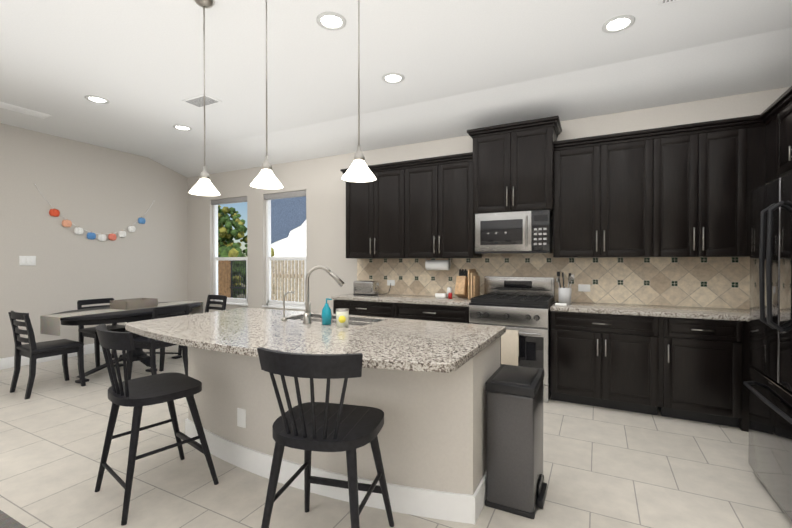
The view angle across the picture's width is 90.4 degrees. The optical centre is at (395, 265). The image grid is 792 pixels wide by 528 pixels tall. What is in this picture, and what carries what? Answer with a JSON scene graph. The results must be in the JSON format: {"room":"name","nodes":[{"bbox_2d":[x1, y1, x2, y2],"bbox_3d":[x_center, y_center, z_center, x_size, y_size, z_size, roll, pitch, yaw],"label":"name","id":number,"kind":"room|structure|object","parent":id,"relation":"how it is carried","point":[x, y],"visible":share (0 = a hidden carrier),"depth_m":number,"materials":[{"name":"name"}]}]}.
{"room":"dining room and kitchen","nodes":[
{"label":"dining room and kitchen","id":0,"kind":"room"},
{"bbox_2d":[0,123,187,357],"bbox_3d":[-5.599,-0.272,3.651,0.150,3.150,8.200,0,1,27],"label":"wall","id":1,"kind":"structure","parent":0,"point":[95,189],"depth_m":5.61,"materials":[{"name":"paint"}]},
{"bbox_2d":[19,256,35,265],"bbox_3d":[-4.768,-0.058,5.092,0.011,0.125,0.165,0,1,27],"label":"switch plate","id":2,"kind":"object","parent":1,"relation":"attached to","point":[27,260],"visible":1,"depth_m":5.09,"materials":[{"name":"white plastic"}]},
{"bbox_2d":[0,343,110,369],"bbox_3d":[-5.525,1.234,3.625,0.016,0.140,7.800,0,1,27],"label":"baseboard","id":3,"kind":"structure","parent":1,"relation":"attached to","point":[6,362],"depth_m":5.19,"materials":[{"name":"white wood"}]},
{"bbox_2d":[34,184,153,240],"bbox_3d":[-4.367,-0.713,5.842,0.039,0.714,1.562,0,1,27],"label":"garland","id":4,"kind":"object","parent":1,"relation":"hanging from","point":[54,212],"visible":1,"depth_m":5.73,"materials":[{"name":"multicoloured fabric"}]},
{"bbox_2d":[0,345,791,527],"bbox_3d":[-1.818,1.369,1.724,8.750,0.100,8.200,0,1,27],"label":"floor","id":5,"kind":"structure","parent":0,"point":[603,467],"depth_m":2.46,"materials":[{"name":"tile"}]},
{"bbox_2d":[0,510,26,527],"bbox_3d":[-3.321,1.317,1.203,4.250,0.012,2.700,0,1,27],"label":"rug","id":6,"kind":"object","parent":5,"relation":"on","point":[7,521],"depth_m":1.99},
{"bbox_2d":[8,311,85,399],"bbox_3d":[-3.653,0.882,4.117,0.450,0.835,0.513,0,1,30],"label":"dining chair","id":7,"kind":"object","parent":5,"relation":"on","point":[33,350],"visible":1,"depth_m":4.02,"materials":[{"name":"black wood"}]},
{"bbox_2d":[77,298,132,366],"bbox_3d":[-3.831,0.874,5.181,0.513,0.835,0.450,0,1,28],"label":"dining chair","id":8,"kind":"object","parent":5,"relation":"on","point":[90,332],"visible":0.29,"depth_m":5.10,"materials":[{"name":"black wood"}]},
{"bbox_2d":[40,298,203,383],"bbox_3d":[-3.265,0.861,4.913,1.040,0.865,1.772,0,0,22],"label":"dining table","id":9,"kind":"object","parent":5,"relation":"on","point":[128,310],"visible":0.75,"depth_m":4.55,"materials":[{"name":"black wood"}]},
{"bbox_2d":[95,324,218,525],"bbox_3d":[-1.421,0.831,2.310,0.495,0.973,0.535,0,1,39],"label":"bar stool","id":10,"kind":"object","parent":5,"relation":"on","point":[138,394],"visible":1,"depth_m":2.19,"materials":[{"name":"black wood"}]},
{"bbox_2d":[127,304,189,379],"bbox_3d":[-2.727,0.879,4.526,0.513,0.835,0.450,0,0,24],"label":"dining chair","id":11,"kind":"object","parent":5,"relation":"on","point":[151,345],"visible":0.52,"depth_m":4.40,"materials":[{"name":"black wood"}]},
{"bbox_2d":[178,295,226,354],"bbox_3d":[-2.797,0.870,5.713,0.450,0.835,0.513,0,1,31],"label":"dining chair","id":12,"kind":"object","parent":5,"relation":"on","point":[216,297],"visible":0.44,"depth_m":5.90,"materials":[{"name":"black wood"}]},
{"bbox_2d":[257,347,393,527],"bbox_3d":[-0.311,0.835,1.796,0.495,0.973,0.535,0,0,14],"label":"bar stool","id":13,"kind":"object","parent":5,"relation":"on","point":[308,428],"visible":1,"depth_m":1.64,"materials":[{"name":"black wood"}]},
{"bbox_2d":[185,335,501,524],"bbox_3d":[-0.478,0.876,2.722,2.232,0.869,0.830,0,1,27],"label":"kitchen island","id":14,"kind":"object","parent":5,"relation":"on","point":[420,384],"depth_m":2.15,"materials":[{"name":"paint"}]},
{"bbox_2d":[125,307,504,386],"bbox_3d":[-0.625,0.422,2.574,2.390,0.040,1.248,0,1,27],"label":"island countertop","id":15,"kind":"structure","parent":14,"relation":"on","point":[407,350],"depth_m":2.20,"materials":[{"name":"beige stone"}]},
{"bbox_2d":[281,266,344,323],"bbox_3d":[-0.604,0.201,2.775,0.462,0.397,0.216,0,1,27],"label":"faucet","id":16,"kind":"object","parent":15,"relation":"on","point":[307,313],"visible":1,"depth_m":2.71,"materials":[{"name":"silver metal"}]},
{"bbox_2d":[321,298,331,324],"bbox_3d":[-0.470,0.312,2.666,0.070,0.177,0.067,0,1,27],"label":"soap dispenser","id":17,"kind":"object","parent":15,"relation":"on","point":[326,315],"visible":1,"depth_m":2.64,"materials":[{"name":"teal glass"}]},
{"bbox_2d":[336,308,348,326],"bbox_3d":[-0.354,0.345,2.586,0.086,0.112,0.092,0,1,27],"label":"candle jar","id":18,"kind":"object","parent":15,"relation":"on","point":[342,317],"visible":1,"depth_m":2.56,"materials":[{"name":"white glass"}]},
{"bbox_2d":[333,301,398,317],"bbox_3d":[-0.231,0.858,4.934,0.921,0.870,0.608,0,1,27],"label":"base cabinet","id":19,"kind":"object","parent":5,"relation":"on","point":[385,309],"depth_m":4.63,"materials":[{"name":"brown wood"}]},
{"bbox_2d":[399,305,469,323],"bbox_3d":[0.486,0.861,4.566,0.934,0.870,0.608,0,1,27],"label":"base cabinet","id":20,"kind":"object","parent":5,"relation":"on","point":[442,313],"depth_m":4.25,"materials":[{"name":"brown wood"}]},
{"bbox_2d":[331,293,470,308],"bbox_3d":[0.118,0.405,4.743,1.753,0.040,0.622,0,1,27],"label":"countertop","id":21,"kind":"structure","parent":20,"relation":"on","point":[396,299],"depth_m":4.56,"materials":[{"name":"beige stone"}]},
{"bbox_2d":[353,280,378,295],"bbox_3d":[-0.382,0.291,5.048,0.305,0.181,0.170,0,1,27],"label":"toaster","id":22,"kind":"object","parent":21,"relation":"on","point":[366,288],"visible":1,"depth_m":4.97,"materials":[{"name":"silver metal"}]},
{"bbox_2d":[435,293,446,297],"bbox_3d":[0.533,0.358,4.647,0.130,0.050,0.070,0,1,27],"label":"butter dish","id":23,"kind":"object","parent":21,"relation":"on","point":[440,295],"visible":0.98,"depth_m":4.62,"materials":[{"name":"white ceramic"}]},
{"bbox_2d":[447,287,451,296],"bbox_3d":[0.641,0.324,4.703,0.060,0.120,0.058,0,1,27],"label":"canister","id":24,"kind":"object","parent":21,"relation":"on","point":[449,289],"visible":0.79,"depth_m":4.68,"materials":[{"name":"white plastic"}]},
{"bbox_2d":[455,269,467,297],"bbox_3d":[0.764,0.213,4.548,0.110,0.333,0.222,0,1,27],"label":"knife block","id":25,"kind":"object","parent":21,"relation":"on","point":[461,288],"visible":1,"depth_m":4.50,"materials":[{"name":"brown wood"}]},
{"bbox_2d":[468,269,479,299],"bbox_3d":[0.897,0.215,4.515,0.068,0.340,0.270,0,1,27],"label":"cutting boards","id":26,"kind":"object","parent":21,"relation":"on","point":[473,284],"visible":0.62,"depth_m":4.44,"materials":[{"name":"brown wood"}]},
{"bbox_2d":[469,276,554,402],"bbox_3d":[1.220,0.715,4.115,0.760,1.170,0.724,0,1,27],"label":"range","id":27,"kind":"object","parent":5,"relation":"on","point":[518,307],"visible":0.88,"depth_m":3.81,"materials":[{"name":"silver metal"}]},
{"bbox_2d":[485,364,546,518],"bbox_3d":[0.710,0.971,2.268,0.289,0.687,0.428,0,1,27],"label":"trash can","id":28,"kind":"object","parent":5,"relation":"on","point":[516,484],"visible":1,"depth_m":2.10,"materials":[{"name":"grey metal"}]},
{"bbox_2d":[550,309,666,416],"bbox_3d":[1.996,0.867,3.792,0.893,0.870,0.608,0,1,27],"label":"base cabinet","id":29,"kind":"object","parent":5,"relation":"on","point":[606,360],"depth_m":3.51,"materials":[{"name":"brown wood"}]},
{"bbox_2d":[551,301,749,320],"bbox_3d":[2.558,0.415,3.492,2.163,0.040,0.622,0,1,27],"label":"countertop","id":30,"kind":"structure","parent":29,"relation":"on","point":[696,313],"depth_m":3.44,"materials":[{"name":"beige stone"}]},
{"bbox_2d":[555,303,566,305],"bbox_3d":[1.589,0.379,3.791,0.100,0.022,0.040,0,1,27],"label":"spoon rest","id":31,"kind":"object","parent":30,"relation":"on","point":[560,304],"visible":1,"depth_m":3.78,"materials":[{"name":"white ceramic"}]},
{"bbox_2d":[556,272,573,303],"bbox_3d":[1.716,0.228,3.983,0.167,0.324,0.152,0,1,27],"label":"utensil crock","id":32,"kind":"object","parent":30,"relation":"on","point":[564,293],"visible":1,"depth_m":3.94,"materials":[{"name":"grey ceramic"}]},
{"bbox_2d":[667,317,746,431],"bbox_3d":[2.611,0.870,3.476,0.550,0.870,0.608,0,1,27],"label":"base cabinet","id":33,"kind":"object","parent":5,"relation":"on","point":[686,363],"depth_m":3.19,"materials":[{"name":"brown wood"}]},
{"bbox_2d":[747,321,751,431],"bbox_3d":[3.163,0.872,3.193,0.811,0.870,0.608,0,1,27],"label":"base cabinet","id":34,"kind":"object","parent":5,"relation":"on","point":[748,365],"depth_m":3.08,"materials":[{"name":"brown wood"}]},
{"bbox_2d":[743,173,791,520],"bbox_3d":[2.361,0.422,1.884,0.926,1.790,0.910,0,1,27],"label":"refrigerator","id":35,"kind":"object","parent":5,"relation":"on","point":[768,384],"visible":1,"depth_m":2.11,"materials":[{"name":"black metal"}]},
{"bbox_2d":[0,0,791,177],"bbox_3d":[-1.812,-1.665,1.712,8.750,0.378,8.226,0,1,27],"label":"ceiling","id":36,"kind":"structure","parent":0,"point":[462,67],"depth_m":3.42,"materials":[{"name":"paint"}]},
{"bbox_2d":[0,102,51,118],"bbox_3d":[-4.245,-1.746,4.405,0.200,0.013,0.550,0,1,27],"label":"ceiling vent","id":37,"kind":"object","parent":36,"relation":"in","point":[3,105],"depth_m":4.44,"materials":[{"name":"white metal"}]},
{"bbox_2d":[85,95,109,103],"bbox_3d":[-3.152,-1.745,4.149,0.209,0.010,0.209,0,0,21],"label":"recessed light","id":38,"kind":"object","parent":36,"relation":"in","point":[97,99],"depth_m":4.15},
{"bbox_2d":[173,125,191,130],"bbox_3d":[-2.727,-1.752,5.021,0.209,0.010,0.209,0,0,18],"label":"recessed light","id":39,"kind":"object","parent":36,"relation":"in","point":[180,127],"depth_m":5.01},
{"bbox_2d":[182,94,221,107],"bbox_3d":[-2.065,-1.744,4.188,0.360,0.013,0.210,0,1,27],"label":"ceiling vent","id":40,"kind":"object","parent":36,"relation":"in","point":[197,101],"depth_m":4.17,"materials":[{"name":"white metal"}]},
{"bbox_2d":[189,0,219,195],"bbox_3d":[-1.254,-1.103,2.574,0.188,1.269,0.188,0,1,27],"label":"pendant light","id":41,"kind":"object","parent":36,"relation":"hanging from","point":[203,186],"visible":1,"depth_m":2.57,"materials":[{"name":"white glass"}]},
{"bbox_2d":[250,0,282,188],"bbox_3d":[-0.765,-1.101,2.323,0.188,1.269,0.188,0,1,27],"label":"pendant light","id":42,"kind":"object","parent":36,"relation":"hanging from","point":[265,178],"visible":1,"depth_m":2.32,"materials":[{"name":"white glass"}]},
{"bbox_2d":[316,12,345,29],"bbox_3d":[-0.460,-1.735,2.802,0.209,0.010,0.209,0,0,-12],"label":"recessed light","id":43,"kind":"object","parent":36,"relation":"in","point":[331,21],"depth_m":2.79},
{"bbox_2d":[342,0,375,181],"bbox_3d":[-0.199,-1.099,2.111,0.188,1.269,0.188,0,1,27],"label":"pendant light","id":44,"kind":"object","parent":36,"relation":"hanging from","point":[358,170],"visible":1,"depth_m":2.11,"materials":[{"name":"white glass"}]},
{"bbox_2d":[382,73,403,83],"bbox_3d":[-0.026,-1.742,3.670,0.209,0.010,0.209,0,0,3],"label":"recessed light","id":45,"kind":"object","parent":36,"relation":"in","point":[392,78],"depth_m":3.66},
{"bbox_2d":[602,15,634,32],"bbox_3d":[1.602,-1.735,2.835,0.209,0.010,0.209,0,0,21],"label":"recessed light","id":46,"kind":"object","parent":36,"relation":"in","point":[622,22],"depth_m":2.83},
{"bbox_2d":[658,0,678,5],"bbox_3d":[1.759,-1.731,2.417,0.210,0.013,0.360,0,1,27],"label":"ceiling vent","id":47,"kind":"object","parent":36,"relation":"in","point":[661,2],"depth_m":2.58,"materials":[{"name":"white metal"}]},
{"bbox_2d":[187,87,789,314],"bbox_3d":[-0.002,-0.284,5.253,8.650,3.150,0.160,0,1,27],"label":"wall","id":48,"kind":"structure","parent":0,"point":[321,182],"depth_m":5.69,"materials":[{"name":"paint"}]},
{"bbox_2d":[211,196,247,305],"bbox_3d":[-2.796,-0.235,6.653,0.920,1.790,0.150,0,1,27],"label":"window","id":49,"kind":"structure","parent":48,"relation":"in","point":[216,259],"depth_m":6.78,"materials":[{"name":"white plastic"}]},
{"bbox_2d":[262,190,305,309],"bbox_3d":[-1.697,-0.231,6.089,0.890,1.790,0.150,0,1,27],"label":"window","id":50,"kind":"structure","parent":48,"relation":"in","point":[268,198],"depth_m":6.21,"materials":[{"name":"white plastic"}]},
{"bbox_2d":[344,166,407,257],"bbox_3d":[-0.174,-0.638,5.044,0.912,1.100,0.338,0,1,27],"label":"upper cabinet","id":51,"kind":"object","parent":48,"relation":"attached to","point":[377,210],"depth_m":4.87,"materials":[{"name":"brown wood"}]},
{"bbox_2d":[408,158,481,257],"bbox_3d":[0.528,-0.635,4.684,0.910,1.100,0.338,0,1,27],"label":"upper cabinet","id":52,"kind":"object","parent":48,"relation":"attached to","point":[441,220],"depth_m":4.50,"materials":[{"name":"brown wood"}]},
{"bbox_2d":[425,258,450,269],"bbox_3d":[0.503,-0.011,4.716,0.322,0.145,0.124,0,1,27],"label":"paper towel holder","id":53,"kind":"object","parent":52,"relation":"attached to","point":[437,264],"visible":1,"depth_m":4.67,"materials":[{"name":"white paper"}]},
{"bbox_2d":[472,122,559,213],"bbox_3d":[1.282,-0.987,4.261,0.815,0.850,0.398,0,1,27],"label":"upper cabinet","id":54,"kind":"object","parent":48,"relation":"attached to","point":[514,168],"depth_m":4.06,"materials":[{"name":"brown wood"}]},
{"bbox_2d":[475,210,552,253],"bbox_3d":[1.273,-0.341,4.248,0.758,0.430,0.444,0,1,27],"label":"microwave","id":55,"kind":"object","parent":54,"relation":"attached to","point":[524,232],"visible":0.94,"depth_m":4.08,"materials":[{"name":"silver metal"}]},
{"bbox_2d":[357,254,749,308],"bbox_3d":[1.565,0.108,4.356,4.720,0.560,0.010,0,1,27],"label":"tile backsplash","id":56,"kind":"structure","parent":48,"relation":"attached to","point":[718,274],"depth_m":4.04,"materials":[{"name":"tile"}]},
{"bbox_2d":[387,280,394,285],"bbox_3d":[-0.067,0.231,5.184,0.115,0.075,0.006,0,1,27],"label":"outlet","id":57,"kind":"object","parent":56,"relation":"attached to","point":[392,282],"depth_m":5.18,"materials":[{"name":"white plastic"}]},
{"bbox_2d":[369,257,738,287],"bbox_3d":[1.570,0.059,4.345,4.350,0.282,0.004,0,1,27],"label":"accent tiles","id":58,"kind":"object","parent":56,"relation":"attached to","point":[647,260],"depth_m":4.08,"materials":[{"name":"tile"}]},
{"bbox_2d":[578,284,589,291],"bbox_3d":[1.980,0.240,4.135,0.115,0.075,0.006,0,1,27],"label":"outlet","id":59,"kind":"object","parent":56,"relation":"attached to","point":[584,287],"depth_m":4.13,"materials":[{"name":"white plastic"}]},
{"bbox_2d":[552,134,663,257],"bbox_3d":[2.062,-0.629,3.898,0.907,1.100,0.338,0,1,27],"label":"upper cabinet","id":60,"kind":"object","parent":48,"relation":"attached to","point":[610,191],"depth_m":3.72,"materials":[{"name":"brown wood"}]},
{"bbox_2d":[664,122,751,256],"bbox_3d":[2.677,-0.627,3.583,0.721,1.100,0.338,0,1,27],"label":"upper cabinet","id":61,"kind":"object","parent":48,"relation":"attached to","point":[684,190],"depth_m":3.39,"materials":[{"name":"brown wood"}]},
{"bbox_2d":[760,114,778,185],"bbox_3d":[3.192,-0.922,2.964,0.558,0.500,0.331,0,1,27],"label":"upper cabinet","id":62,"kind":"object","parent":48,"relation":"attached to","point":[765,123],"depth_m":3.22,"materials":[{"name":"brown wood"}]},
{"bbox_2d":[772,94,791,177],"bbox_3d":[2.963,-0.918,2.518,0.558,0.500,0.788,0,1,27],"label":"upper cabinet","id":63,"kind":"object","parent":48,"relation":"attached to","point":[782,116],"depth_m":2.89,"materials":[{"name":"brown wood"}]},
{"label":"outside","id":64,"kind":"structure","parent":0,"visible":0},
{"bbox_3d":[-2.244,1.670,11.032,14.000,0.050,8.030,0,1,27],"label":"ground","id":65,"kind":"structure","parent":64,"visible":0},
{"bbox_2d":[218,205,273,297],"bbox_3d":[-5.671,-0.243,13.347,3.942,3.906,1.448,0,1,27],"label":"tree","id":66,"kind":"object","parent":65,"relation":"on","point":[227,245],"visible":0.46,"depth_m":13.06,"materials":[{"name":"green plant"}]},
{"bbox_2d":[218,260,303,301],"bbox_3d":[-4.007,0.718,11.311,5.400,1.850,0.070,0,1,27],"label":"fence","id":67,"kind":"object","parent":65,"relation":"on","point":[279,275],"visible":0.15,"depth_m":10.92,"materials":[{"name":"brown wood"}]},
{"bbox_2d":[271,196,305,301],"bbox_3d":[-2.751,-0.929,14.076,4.700,5.100,2.040,0,1,27],"label":"house","id":68,"kind":"structure","parent":65,"relation":"on","point":[288,227],"depth_m":13.41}
]}

